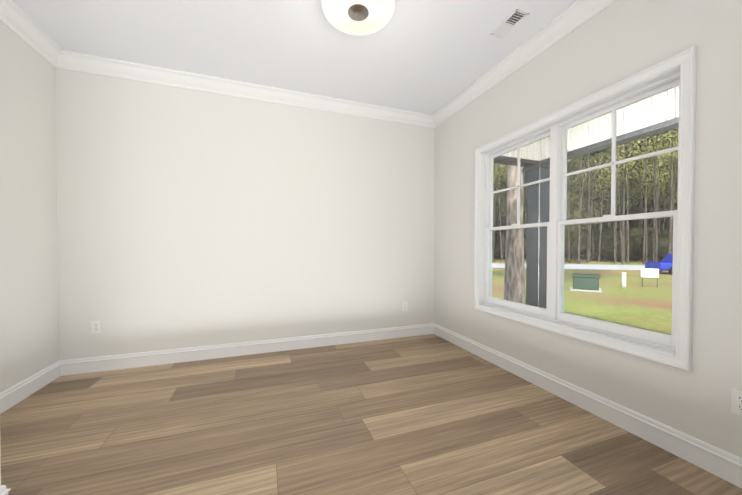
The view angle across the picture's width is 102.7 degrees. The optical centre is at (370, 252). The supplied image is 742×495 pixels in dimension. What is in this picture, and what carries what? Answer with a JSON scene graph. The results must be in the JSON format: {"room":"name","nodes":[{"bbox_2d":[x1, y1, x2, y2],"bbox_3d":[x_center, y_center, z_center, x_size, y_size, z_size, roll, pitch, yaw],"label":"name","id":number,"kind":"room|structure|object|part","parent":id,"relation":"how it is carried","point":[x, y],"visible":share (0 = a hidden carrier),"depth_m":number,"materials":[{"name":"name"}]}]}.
{"room":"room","nodes":[
{"label":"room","id":0,"kind":"room"},
{"bbox_2d":[0,449,0,485],"bbox_3d":[-2.244,-0.282,0.829,1.668,2.700,0.120,0,1,-20],"label":"wall","id":1,"kind":"structure","parent":0,"point":[0,467],"depth_m":1.19,"materials":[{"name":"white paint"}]},
{"bbox_2d":[0,485,10,494],"bbox_3d":[-1.766,0.998,1.095,0.635,0.131,0.017,0,1,-20],"label":"baseboard","id":2,"kind":"structure","parent":1,"relation":"attached to","point":[3,490],"depth_m":1.19,"materials":[{"name":"white paint"}]},
{"bbox_2d":[0,21,58,392],"bbox_3d":[-2.410,-0.294,1.643,0.150,2.700,1.764,0,1,-20],"label":"wall","id":3,"kind":"structure","parent":0,"point":[29,325],"depth_m":2.18,"materials":[{"name":"white paint"}]},
{"bbox_2d":[0,0,63,63],"bbox_3d":[-2.298,-1.589,1.665,0.090,0.113,1.525,0,1,-20],"label":"crown molding","id":4,"kind":"structure","parent":3,"relation":"attached to","point":[18,21],"depth_m":2.15,"materials":[{"name":"white paint"}]},
{"bbox_2d":[0,360,63,413],"bbox_3d":[-2.347,0.989,1.734,0.017,0.131,1.615,0,1,-20],"label":"baseboard","id":5,"kind":"structure","parent":3,"relation":"attached to","point":[13,395],"depth_m":2.18,"materials":[{"name":"white paint"}]},
{"bbox_2d":[55,68,434,359],"bbox_3d":[-0.947,-0.318,3.193,3.958,2.700,0.150,0,1,-20],"label":"wall","id":6,"kind":"structure","parent":0,"point":[187,218],"depth_m":2.94,"materials":[{"name":"white paint"}]},
{"bbox_2d":[91,320,101,333],"bbox_3d":[-2.400,0.649,2.594,0.070,0.115,0.009,0,1,-20],"label":"electrical outlet","id":7,"kind":"object","parent":6,"relation":"attached to","point":[96,327],"visible":1,"depth_m":2.59,"materials":[{"name":"white plastic"}]},
{"bbox_2d":[51,50,431,127],"bbox_3d":[-0.953,-1.609,3.043,3.559,0.113,0.090,0,1,-20],"label":"crown molding","id":8,"kind":"structure","parent":6,"relation":"attached to","point":[74,61],"depth_m":2.88,"materials":[{"name":"white paint"}]},
{"bbox_2d":[64,323,431,375],"bbox_3d":[-0.937,0.968,3.127,3.619,0.131,0.017,0,1,-20],"label":"baseboard","id":9,"kind":"structure","parent":6,"relation":"attached to","point":[160,357],"depth_m":2.95,"materials":[{"name":"white paint"}]},
{"bbox_2d":[402,301,407,310],"bbox_3d":[0.416,0.651,3.618,0.070,0.115,0.009,0,1,-20],"label":"electrical outlet","id":10,"kind":"object","parent":6,"relation":"attached to","point":[404,305],"visible":1,"depth_m":3.62,"materials":[{"name":"white plastic"}]},
{"bbox_2d":[12,0,577,114],"bbox_3d":[-0.577,-1.690,0.642,4.989,0.120,5.159,0,1,-20],"label":"ceiling","id":11,"kind":"structure","parent":0,"point":[430,57],"depth_m":2.33,"materials":[{"name":"white paint"}]},
{"bbox_2d":[322,0,393,34],"bbox_3d":[-0.083,-1.594,1.931,0.470,0.109,0.470,0,1,-20],"label":"flush-mount ceiling light","id":12,"kind":"object","parent":11,"relation":"attached to","point":[359,17],"visible":1,"depth_m":1.94,"materials":[{"name":"white glass"}]},
{"bbox_2d":[490,9,528,37],"bbox_3d":[0.993,-1.647,2.142,0.112,0.010,0.250,0,1,-20],"label":"ceiling vent","id":13,"kind":"object","parent":11,"relation":"in","point":[509,23],"visible":1,"depth_m":2.13,"materials":[{"name":"white metal"}]},
{"bbox_2d":[0,334,741,494],"bbox_3d":[-0.577,1.100,0.684,4.989,0.060,5.159,0,1,-20],"label":"floor","id":14,"kind":"structure","parent":0,"point":[431,414],"depth_m":1.72,"materials":[{"name":"brown wood"}]},
{"bbox_2d":[434,0,741,457],"bbox_3d":[1.698,-0.292,1.489,0.150,2.700,4.859,0,1,-20],"label":"wall","id":15,"kind":"structure","parent":0,"point":[616,41],"depth_m":1.69,"materials":[{"name":"white paint"}]},
{"bbox_2d":[432,0,616,127],"bbox_3d":[1.584,-1.585,1.429,0.090,0.113,4.859,0,1,-20],"label":"crown molding","id":16,"kind":"structure","parent":15,"relation":"attached to","point":[581,11],"depth_m":2.36,"materials":[{"name":"white paint"}]},
{"bbox_2d":[474,46,696,370],"bbox_3d":[1.394,-0.225,2.267,0.160,1.618,1.618,0,1,-20],"label":"double-hung window","id":17,"kind":"structure","parent":15,"relation":"in","point":[674,349],"depth_m":1.95,"materials":[{"name":"white paint"}]},
{"bbox_3d":[1.424,-0.240,2.277,0.040,1.376,1.414,0,1,-20],"label":"glass","id":18,"kind":"part","parent":17,"relation":"part of","materials":[{"name":"clear glass"}]},
{"bbox_2d":[432,323,741,487],"bbox_3d":[1.619,0.993,1.480,0.018,0.131,4.859,0,1,-20],"label":"baseboard","id":19,"kind":"structure","parent":15,"relation":"attached to","point":[720,463],"depth_m":1.78,"materials":[{"name":"white paint"}]},
{"bbox_2d":[731,388,741,415],"bbox_3d":[1.673,0.679,1.337,0.009,0.115,0.070,0,1,-20],"label":"outlet","id":20,"kind":"object","parent":15,"relation":"attached to","point":[736,401],"visible":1,"depth_m":1.35,"materials":[{"name":"white plastic"}]},
{"label":"outside","id":21,"kind":"structure","parent":0,"visible":0},
{"bbox_2d":[492,263,644,269],"bbox_3d":[10.653,1.049,24.506,140.001,0.025,6.500,0,1,14],"label":"ground","id":22,"kind":"structure","parent":21,"point":[589,266],"depth_m":22.91,"materials":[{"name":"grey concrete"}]},
{"bbox_2d":[645,254,672,273],"bbox_3d":[17.593,0.626,16.447,3.359,1.106,1.512,0,1,14],"label":"car","id":23,"kind":"object","parent":22,"relation":"on","point":[668,263],"depth_m":16.53,"materials":[{"name":"blue paint"}]},
{"bbox_2d":[492,257,671,334],"bbox_3d":[58.256,0.861,47.775,137.761,0.300,170.000,0,1,-20],"label":"ground","id":24,"kind":"structure","parent":21,"point":[499,273],"depth_m":8.81,"materials":[{"name":"green plant"}]},
{"bbox_2d":[492,128,678,303],"bbox_3d":[30.168,-9.524,58.309,124.147,33.410,105.778,0,1,-20],"label":"forest","id":25,"kind":"object","parent":24,"relation":"on","point":[640,197],"depth_m":31.48,"materials":[{"name":"green plant"}]},
{"bbox_2d":[570,273,601,292],"bbox_3d":[7.346,1.007,10.169,0.880,0.540,0.880,1,1,35],"label":"box","id":26,"kind":"object","parent":24,"relation":"on","point":[588,280],"depth_m":9.87,"materials":[{"name":"green"}]},
{"bbox_2d":[622,272,626,287],"bbox_3d":[9.061,1.015,10.633,0.133,0.610,0.136,0,1,-20],"label":"pipe","id":27,"kind":"object","parent":24,"relation":"on","point":[623,277],"depth_m":10.60,"materials":[{"name":"white plastic"}]},
{"bbox_2d":[641,268,658,286],"bbox_3d":[10.215,0.947,10.881,0.480,0.740,0.016,1,1,40],"label":"sign","id":28,"kind":"object","parent":24,"relation":"on","point":[650,274],"depth_m":10.86,"materials":[{"name":"white"}]},
{"bbox_3d":[-0.577,-0.455,0.660,4.989,3.050,5.159,0,1,-20],"label":"wall","id":29,"kind":"structure","parent":0,"visible":0},
{"bbox_2d":[494,156,538,166],"bbox_3d":[1.602,-1.197,3.804,1.260,0.050,0.160,0,1,-20],"label":"trim","id":30,"kind":"structure","parent":29,"relation":"attached to","point":[510,160],"depth_m":3.86,"materials":[{"name":"black paint"}]},
{"bbox_2d":[501,86,678,160],"bbox_3d":[2.703,-1.583,1.015,1.429,0.805,6.118,0,1,-20],"label":"header","id":31,"kind":"object","parent":29,"relation":"attached to","point":[602,129],"depth_m":3.09,"materials":[{"name":"white"}]},
{"bbox_2d":[539,117,678,163],"bbox_3d":[3.306,-1.159,1.247,0.165,0.050,6.130,0,1,-20],"label":"trim","id":32,"kind":"structure","parent":29,"relation":"attached to","point":[594,147],"depth_m":3.04,"materials":[{"name":"black paint"}]},
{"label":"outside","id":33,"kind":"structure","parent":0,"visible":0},
{"bbox_3d":[2.727,1.389,1.112,1.511,0.450,6.200,0,1,-20],"label":"floor","id":34,"kind":"structure","parent":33,"visible":0},
{"bbox_2d":[523,163,549,307],"bbox_3d":[2.289,-0.028,4.071,0.280,2.295,0.280,0,1,-20],"label":"post","id":35,"kind":"object","parent":34,"relation":"on","point":[534,176],"depth_m":3.98,"materials":[{"name":"black paint"}]}
]}

